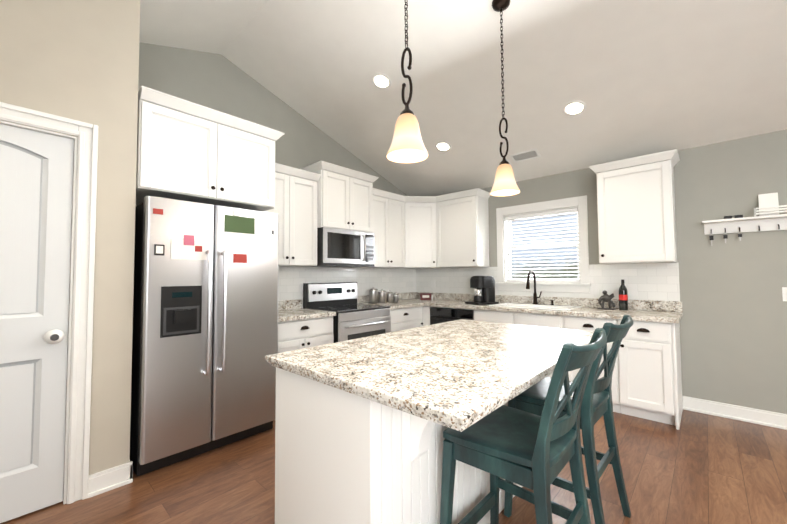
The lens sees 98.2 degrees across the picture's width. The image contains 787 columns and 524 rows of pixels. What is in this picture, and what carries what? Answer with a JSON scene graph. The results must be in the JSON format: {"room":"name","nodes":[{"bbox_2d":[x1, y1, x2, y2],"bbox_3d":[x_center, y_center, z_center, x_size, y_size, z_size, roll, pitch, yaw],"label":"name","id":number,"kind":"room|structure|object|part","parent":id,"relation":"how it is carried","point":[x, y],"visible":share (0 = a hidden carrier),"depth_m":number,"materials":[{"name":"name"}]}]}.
{"room":"kitchen","nodes":[
{"label":"kitchen","id":0,"kind":"room"},
{"bbox_2d":[0,0,139,502],"bbox_3d":[-2.655,-0.237,1.605,0.720,3.158,2.200,-2,-3,42],"label":"wall","id":1,"kind":"structure","parent":0,"point":[77,60],"depth_m":2.06,"materials":[{"name":"paint"}]},
{"bbox_2d":[0,124,73,522],"bbox_3d":[-2.085,0.302,1.655,0.135,2.054,0.742,-2,-3,42],"label":"pantry door","id":2,"kind":"structure","parent":1,"relation":"in","point":[36,176],"depth_m":1.85,"materials":[{"name":"white wood"}]},
{"bbox_2d":[0,102,98,503],"bbox_3d":[-2.127,0.258,1.694,0.146,2.168,0.946,-2,-3,42],"label":"door frame","id":3,"kind":"structure","parent":1,"relation":"attached to","point":[79,347],"depth_m":1.96,"materials":[{"name":"white wood"}]},
{"bbox_2d":[135,42,414,268],"bbox_3d":[-1.661,-0.322,3.316,0.120,3.450,6.060,-2,-3,42],"label":"wall","id":4,"kind":"structure","parent":0,"point":[219,82],"depth_m":3.42,"materials":[{"name":"paint"}]},
{"bbox_2d":[136,86,279,211],"bbox_3d":[-1.587,-0.782,2.809,0.696,0.640,0.959,-2,-3,42],"label":"upper cabinet","id":5,"kind":"object","parent":4,"relation":"attached to","point":[190,151],"depth_m":2.51,"materials":[{"name":"white wood"}]},
{"bbox_2d":[268,166,319,265],"bbox_3d":[-1.163,-0.446,3.532,0.322,0.969,0.690,-2,-3,42],"label":"upper cabinet","id":6,"kind":"object","parent":4,"relation":"attached to","point":[299,212],"depth_m":3.51,"materials":[{"name":"white wood"}]},
{"bbox_2d":[304,162,375,233],"bbox_3d":[-0.648,-0.699,4.054,0.392,0.680,0.757,-2,-3,42],"label":"upper cabinet","id":7,"kind":"object","parent":4,"relation":"attached to","point":[347,198],"depth_m":3.88,"materials":[{"name":"white wood"}]},
{"bbox_2d":[310,227,374,266],"bbox_3d":[-0.611,-0.153,4.003,0.464,0.410,0.752,-2,-3,42],"label":"microwave","id":8,"kind":"object","parent":7,"relation":"attached to","point":[341,248],"visible":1,"depth_m":3.82,"materials":[{"name":"silver metal"}]},
{"bbox_2d":[278,290,417,309],"bbox_3d":[-0.567,0.488,4.352,0.020,0.100,2.756,-2,-3,42],"label":"backsplash","id":9,"kind":"structure","parent":4,"relation":"attached to","point":[291,303],"depth_m":3.81,"materials":[{"name":"beige stone"}]},
{"bbox_2d":[357,190,403,267],"bbox_3d":[-0.153,-0.410,4.605,0.359,0.969,0.734,-2,-3,42],"label":"upper cabinet","id":10,"kind":"object","parent":4,"relation":"attached to","point":[389,236],"depth_m":4.50,"materials":[{"name":"white wood"}]},
{"bbox_2d":[404,196,439,268],"bbox_3d":[0.371,-0.401,4.938,0.688,0.969,0.686,-2,-3,42],"label":"upper cabinet","id":11,"kind":"object","parent":4,"relation":"attached to","point":[421,220],"depth_m":4.75,"materials":[{"name":"white wood"}]},
{"bbox_2d":[0,409,786,523],"bbox_3d":[0.933,1.318,0.798,7.300,0.060,6.240,-2,-3,42],"label":"floor","id":12,"kind":"structure","parent":0,"point":[698,468],"depth_m":2.05,"materials":[{"name":"brown wood"}]},
{"bbox_2d":[130,196,278,475],"bbox_3d":[-1.502,0.478,2.689,0.850,1.776,0.910,-2,-3,42],"label":"refrigerator","id":13,"kind":"object","parent":12,"relation":"on","point":[205,326],"visible":0.92,"depth_m":2.35,"materials":[{"name":"silver metal"}]},
{"bbox_2d":[278,318,333,352],"bbox_3d":[-1.046,0.973,3.376,0.598,0.860,0.691,-2,-3,42],"label":"base cabinet","id":14,"kind":"object","parent":12,"relation":"on","point":[311,332],"depth_m":3.18,"materials":[{"name":"white wood"}]},
{"bbox_2d":[278,310,335,321],"bbox_3d":[-1.039,0.523,3.383,0.630,0.040,0.692,-2,-3,42],"label":"countertop","id":15,"kind":"structure","parent":14,"relation":"on","point":[283,315],"depth_m":3.29,"materials":[{"name":"beige stone"}]},
{"bbox_2d":[303,282,390,342],"bbox_3d":[-0.500,0.829,3.868,0.722,1.180,0.752,-2,-3,42],"label":"range","id":16,"kind":"object","parent":12,"relation":"on","point":[352,319],"visible":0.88,"depth_m":3.82,"materials":[{"name":"silver metal"}]},
{"bbox_2d":[275,367,522,523],"bbox_3d":[0.336,0.903,1.845,0.890,0.860,1.619,-2,-3,42],"label":"kitchen island","id":17,"kind":"object","parent":12,"relation":"on","point":[362,424],"depth_m":1.30,"materials":[{"name":"white wood"}]},
{"bbox_2d":[265,319,593,431],"bbox_3d":[0.367,0.454,1.831,1.036,0.044,1.695,-2,-3,42],"label":"island countertop","id":18,"kind":"structure","parent":17,"relation":"on","point":[454,374],"depth_m":1.38,"materials":[{"name":"beige stone"}]},
{"bbox_2d":[389,306,421,331],"bbox_3d":[-0.063,1.009,4.446,0.598,0.860,0.691,-2,-3,42],"label":"base cabinet","id":19,"kind":"object","parent":12,"relation":"on","point":[409,318],"depth_m":4.26,"materials":[{"name":"white wood"}]},
{"bbox_2d":[357,298,449,309],"bbox_3d":[0.151,0.566,4.680,0.630,0.040,1.299,-2,-3,42],"label":"countertop","id":20,"kind":"structure","parent":19,"relation":"on","point":[403,302],"depth_m":4.45,"materials":[{"name":"beige stone"}]},
{"bbox_2d":[369,287,377,303],"bbox_3d":[-0.263,0.435,4.465,0.114,0.209,0.114,-2,-3,42],"label":"canister","id":21,"kind":"object","parent":20,"relation":"on","point":[373,295],"visible":1,"depth_m":4.42,"materials":[{"name":"silver metal"}]},
{"bbox_2d":[378,289,385,302],"bbox_3d":[-0.153,0.450,4.540,0.100,0.184,0.100,-2,-3,42],"label":"canister","id":22,"kind":"object","parent":20,"relation":"on","point":[381,295],"visible":1,"depth_m":4.50,"materials":[{"name":"silver metal"}]},
{"bbox_2d":[386,290,392,302],"bbox_3d":[-0.052,0.462,4.597,0.088,0.162,0.088,-2,-3,42],"label":"canister","id":23,"kind":"object","parent":20,"relation":"on","point":[389,296],"visible":1,"depth_m":4.56,"materials":[{"name":"silver metal"}]},
{"bbox_2d":[393,292,398,301],"bbox_3d":[0.034,0.475,4.639,0.076,0.139,0.076,-2,-3,42],"label":"canister","id":24,"kind":"object","parent":20,"relation":"on","point":[395,296],"visible":1,"depth_m":4.61,"materials":[{"name":"silver metal"}]},
{"bbox_2d":[420,293,430,299],"bbox_3d":[0.473,0.505,4.982,0.160,0.100,0.032,-1,-2,5],"label":"block","id":25,"kind":"object","parent":20,"relation":"on","point":[425,296],"visible":0.96,"depth_m":4.97,"materials":[{"name":"red"}]},
{"bbox_2d":[422,306,449,325],"bbox_3d":[0.631,1.014,4.697,0.125,0.860,0.598,-2,-3,42],"label":"base cabinet","id":26,"kind":"object","parent":12,"relation":"on","point":[425,309],"depth_m":4.48,"materials":[{"name":"white wood"}]},
{"bbox_2d":[430,307,473,324],"bbox_3d":[0.887,1.012,4.421,0.618,0.840,0.621,-2,-3,42],"label":"dishwasher","id":27,"kind":"object","parent":12,"relation":"on","point":[439,315],"visible":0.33,"depth_m":4.26,"materials":[{"name":"black plastic"}]},
{"bbox_2d":[440,328,606,523],"bbox_3d":[0.526,0.788,1.345,0.550,1.047,0.474,-2,-3,42],"label":"bar stool","id":28,"kind":"object","parent":12,"relation":"on","point":[534,452],"visible":0.94,"depth_m":1.27,"materials":[{"name":"teal paint"}]},
{"bbox_2d":[473,310,573,381],"bbox_3d":[1.528,0.976,3.874,1.058,0.860,0.598,-2,-3,42],"label":"base cabinet","id":29,"kind":"object","parent":12,"relation":"on","point":[500,316],"depth_m":3.59,"materials":[{"name":"white wood"}]},
{"bbox_2d":[504,315,632,523],"bbox_3d":[0.939,0.804,1.798,0.554,1.047,0.474,-2,-3,42],"label":"bar stool","id":30,"kind":"object","parent":12,"relation":"on","point":[597,404],"visible":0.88,"depth_m":1.65,"materials":[{"name":"teal paint"}]},
{"bbox_2d":[570,318,629,414],"bbox_3d":[2.033,0.954,3.411,0.587,0.860,0.598,-2,-3,42],"label":"base cabinet","id":31,"kind":"object","parent":12,"relation":"on","point":[620,388],"depth_m":3.05,"materials":[{"name":"white wood"}]},
{"bbox_2d":[626,322,682,429],"bbox_3d":[2.324,0.942,3.144,0.477,0.860,0.598,-2,-3,42],"label":"base cabinet","id":32,"kind":"object","parent":12,"relation":"on","point":[647,378],"depth_m":2.88,"materials":[{"name":"white wood"}]},
{"bbox_2d":[422,302,681,321],"bbox_3d":[1.557,0.524,3.843,2.574,0.040,0.631,-2,-3,42],"label":"countertop","id":33,"kind":"structure","parent":32,"relation":"on","point":[583,311],"depth_m":3.31,"materials":[{"name":"beige stone"}]},
{"bbox_2d":[465,276,498,304],"bbox_3d":[1.107,0.347,4.285,0.340,0.352,0.270,1,-3,-27],"label":"coffee maker","id":34,"kind":"object","parent":33,"relation":"on","point":[484,289],"visible":1,"depth_m":4.21,"materials":[{"name":"black plastic"}]},
{"bbox_2d":[490,302,577,309],"bbox_3d":[1.576,0.601,3.826,0.850,0.224,0.475,-2,-3,42],"label":"sink","id":35,"kind":"object","parent":33,"relation":"in","point":[525,305],"depth_m":3.90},
{"bbox_2d":[526,270,553,305],"bbox_3d":[1.658,0.292,3.874,0.240,0.397,0.273,-2,-3,42],"label":"faucet","id":36,"kind":"object","parent":33,"relation":"on","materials":[{"name":"black metal"}]},
{"bbox_2d":[597,290,615,309],"bbox_3d":[2.189,0.389,3.506,0.156,0.194,0.090,-2,-3,42],"label":"figurine","id":37,"kind":"object","parent":33,"relation":"on","point":[605,297],"visible":1,"depth_m":3.48,"materials":[{"name":"grey metal"}]},
{"bbox_2d":[619,279,627,309],"bbox_3d":[2.302,0.328,3.417,0.077,0.306,0.077,-2,-3,42],"label":"wine bottle","id":38,"kind":"object","parent":33,"relation":"on","point":[623,298],"visible":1,"depth_m":3.39,"materials":[{"name":"black glass"}]},
{"bbox_2d":[139,0,786,195],"bbox_3d":[0.920,-1.661,0.923,7.240,1.116,6.200,-2,-3,42],"label":"ceiling","id":39,"kind":"structure","parent":0,"point":[638,78],"depth_m":2.83,"materials":[{"name":"paint"}]},
{"bbox_2d":[372,73,390,88],"bbox_3d":[-0.113,-1.696,3.203,0.188,0.062,0.179,-2,-3,42],"label":"recessed light","id":40,"kind":"object","parent":39,"relation":"in","point":[378,78],"visible":1,"depth_m":3.20,"materials":[{"name":"white"}]},
{"bbox_2d":[387,0,427,162],"bbox_3d":[0.058,-1.278,1.593,0.192,1.592,0.192,-2,-3,42],"label":"pendant light","id":41,"kind":"object","parent":39,"relation":"hanging from","point":[407,145],"visible":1,"depth_m":1.54,"materials":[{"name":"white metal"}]},
{"bbox_2d":[435,141,450,151],"bbox_3d":[0.575,-1.336,3.951,0.188,0.062,0.179,-2,-3,42],"label":"recessed light","id":42,"kind":"object","parent":39,"relation":"in","point":[442,146],"visible":1,"depth_m":3.95,"materials":[{"name":"white"}]},
{"bbox_2d":[490,0,519,195],"bbox_3d":[0.736,-1.117,2.296,0.192,1.318,0.192,-2,-3,42],"label":"pendant light","id":43,"kind":"object","parent":39,"relation":"hanging from","point":[504,184],"visible":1,"depth_m":2.27,"materials":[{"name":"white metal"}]},
{"bbox_2d":[509,149,540,162],"bbox_3d":[1.466,-1.183,3.806,0.300,0.054,0.145,-2,-3,42],"label":"ceiling vent","id":44,"kind":"object","parent":39,"relation":"in","point":[525,155],"visible":1,"depth_m":3.80,"materials":[{"name":"white metal"}]},
{"bbox_2d":[563,101,585,115],"bbox_3d":[1.612,-1.369,3.041,0.188,0.062,0.179,-2,-3,42],"label":"recessed light","id":45,"kind":"object","parent":39,"relation":"in","point":[573,108],"visible":1,"depth_m":3.04,"materials":[{"name":"white"}]},
{"bbox_2d":[417,129,786,413],"bbox_3d":[2.980,0.144,3.086,7.240,2.440,0.140,-2,-3,42],"label":"wall","id":46,"kind":"structure","parent":0,"point":[733,332],"depth_m":3.02,"materials":[{"name":"paint"}]},
{"bbox_2d":[436,190,488,267],"bbox_3d":[0.904,-0.415,4.668,0.686,0.969,0.360,-2,-3,42],"label":"upper cabinet","id":47,"kind":"object","parent":46,"relation":"attached to","point":[464,215],"depth_m":4.50,"materials":[{"name":"white wood"}]},
{"bbox_2d":[496,195,590,292],"bbox_3d":[1.792,-0.181,4.157,1.094,1.079,0.185,-2,-3,42],"label":"window","id":48,"kind":"structure","parent":46,"relation":"in","point":[583,284],"depth_m":4.06,"materials":[{"name":"white wood"}]},
{"bbox_2d":[505,208,579,281],"bbox_3d":[1.780,-0.180,4.144,0.854,0.838,0.054,-2,-3,42],"label":"window blind","id":49,"kind":"object","parent":48,"relation":"attached to","point":[544,214],"visible":0.85,"depth_m":4.11,"materials":[{"name":"white plastic"}]},
{"bbox_3d":[1.831,-0.178,4.200,0.864,0.842,0.060,-2,-3,42],"label":"window sash","id":50,"kind":"part","parent":48,"relation":"part of","materials":[{"name":"white"}]},
{"bbox_2d":[418,290,681,309],"bbox_3d":[1.538,0.471,4.277,3.184,0.100,0.020,-2,-3,42],"label":"backsplash","id":51,"kind":"structure","parent":46,"relation":"attached to","point":[633,303],"depth_m":3.80,"materials":[{"name":"beige stone"}]},
{"bbox_2d":[590,284,598,294],"bbox_3d":[2.181,0.294,3.703,0.075,0.115,0.008,-2,-3,42],"label":"outlet","id":52,"kind":"object","parent":46,"relation":"attached to","point":[594,287],"depth_m":3.70,"materials":[{"name":"white plastic"}]},
{"bbox_2d":[628,284,637,295],"bbox_3d":[2.436,0.283,3.470,0.075,0.115,0.008,-2,-3,42],"label":"outlet","id":53,"kind":"object","parent":46,"relation":"attached to","point":[632,289],"depth_m":3.47,"materials":[{"name":"white plastic"}]},
{"bbox_2d":[592,150,676,263],"bbox_3d":[2.373,-0.477,3.348,0.589,0.969,0.322,-2,-3,42],"label":"upper cabinet","id":54,"kind":"object","parent":46,"relation":"attached to","point":[636,196],"depth_m":3.21,"materials":[{"name":"white wood"}]},
{"bbox_2d":[683,396,786,429],"bbox_3d":[4.105,1.252,1.900,3.810,0.118,0.030,-2,-3,42],"label":"baseboard","id":55,"kind":"structure","parent":46,"relation":"attached to","point":[746,414],"depth_m":2.94,"materials":[{"name":"white wood"}]},
{"bbox_2d":[702,205,786,245],"bbox_3d":[3.046,-0.302,2.874,0.654,0.295,0.105,-2,-3,42],"label":"shelf","id":56,"kind":"object","parent":46,"relation":"attached to","point":[735,224],"visible":1,"depth_m":2.91,"materials":[{"name":"white wood"}]},
{"bbox_2d":[758,192,778,215],"bbox_3d":[3.117,-0.476,2.835,0.110,0.192,0.045,-2,-3,42],"label":"frame","id":57,"kind":"object","parent":56,"relation":"on","point":[768,200],"visible":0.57,"depth_m":2.83,"materials":[{"name":"white"}]},
{"bbox_2d":[782,287,786,300],"bbox_3d":[3.213,0.263,2.767,0.075,0.115,0.009,-2,-3,42],"label":"switch plate","id":58,"kind":"object","parent":46,"relation":"attached to","point":[784,292],"visible":1,"depth_m":2.78,"materials":[{"name":"white plastic"}]},
{"label":"outside","id":59,"kind":"structure","parent":0,"visible":0},
{"bbox_2d":[511,214,577,277],"bbox_3d":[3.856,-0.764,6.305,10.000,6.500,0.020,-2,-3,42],"label":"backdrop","id":60,"kind":"structure","parent":59,"point":[549,256],"depth_m":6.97,"materials":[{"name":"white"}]}
]}

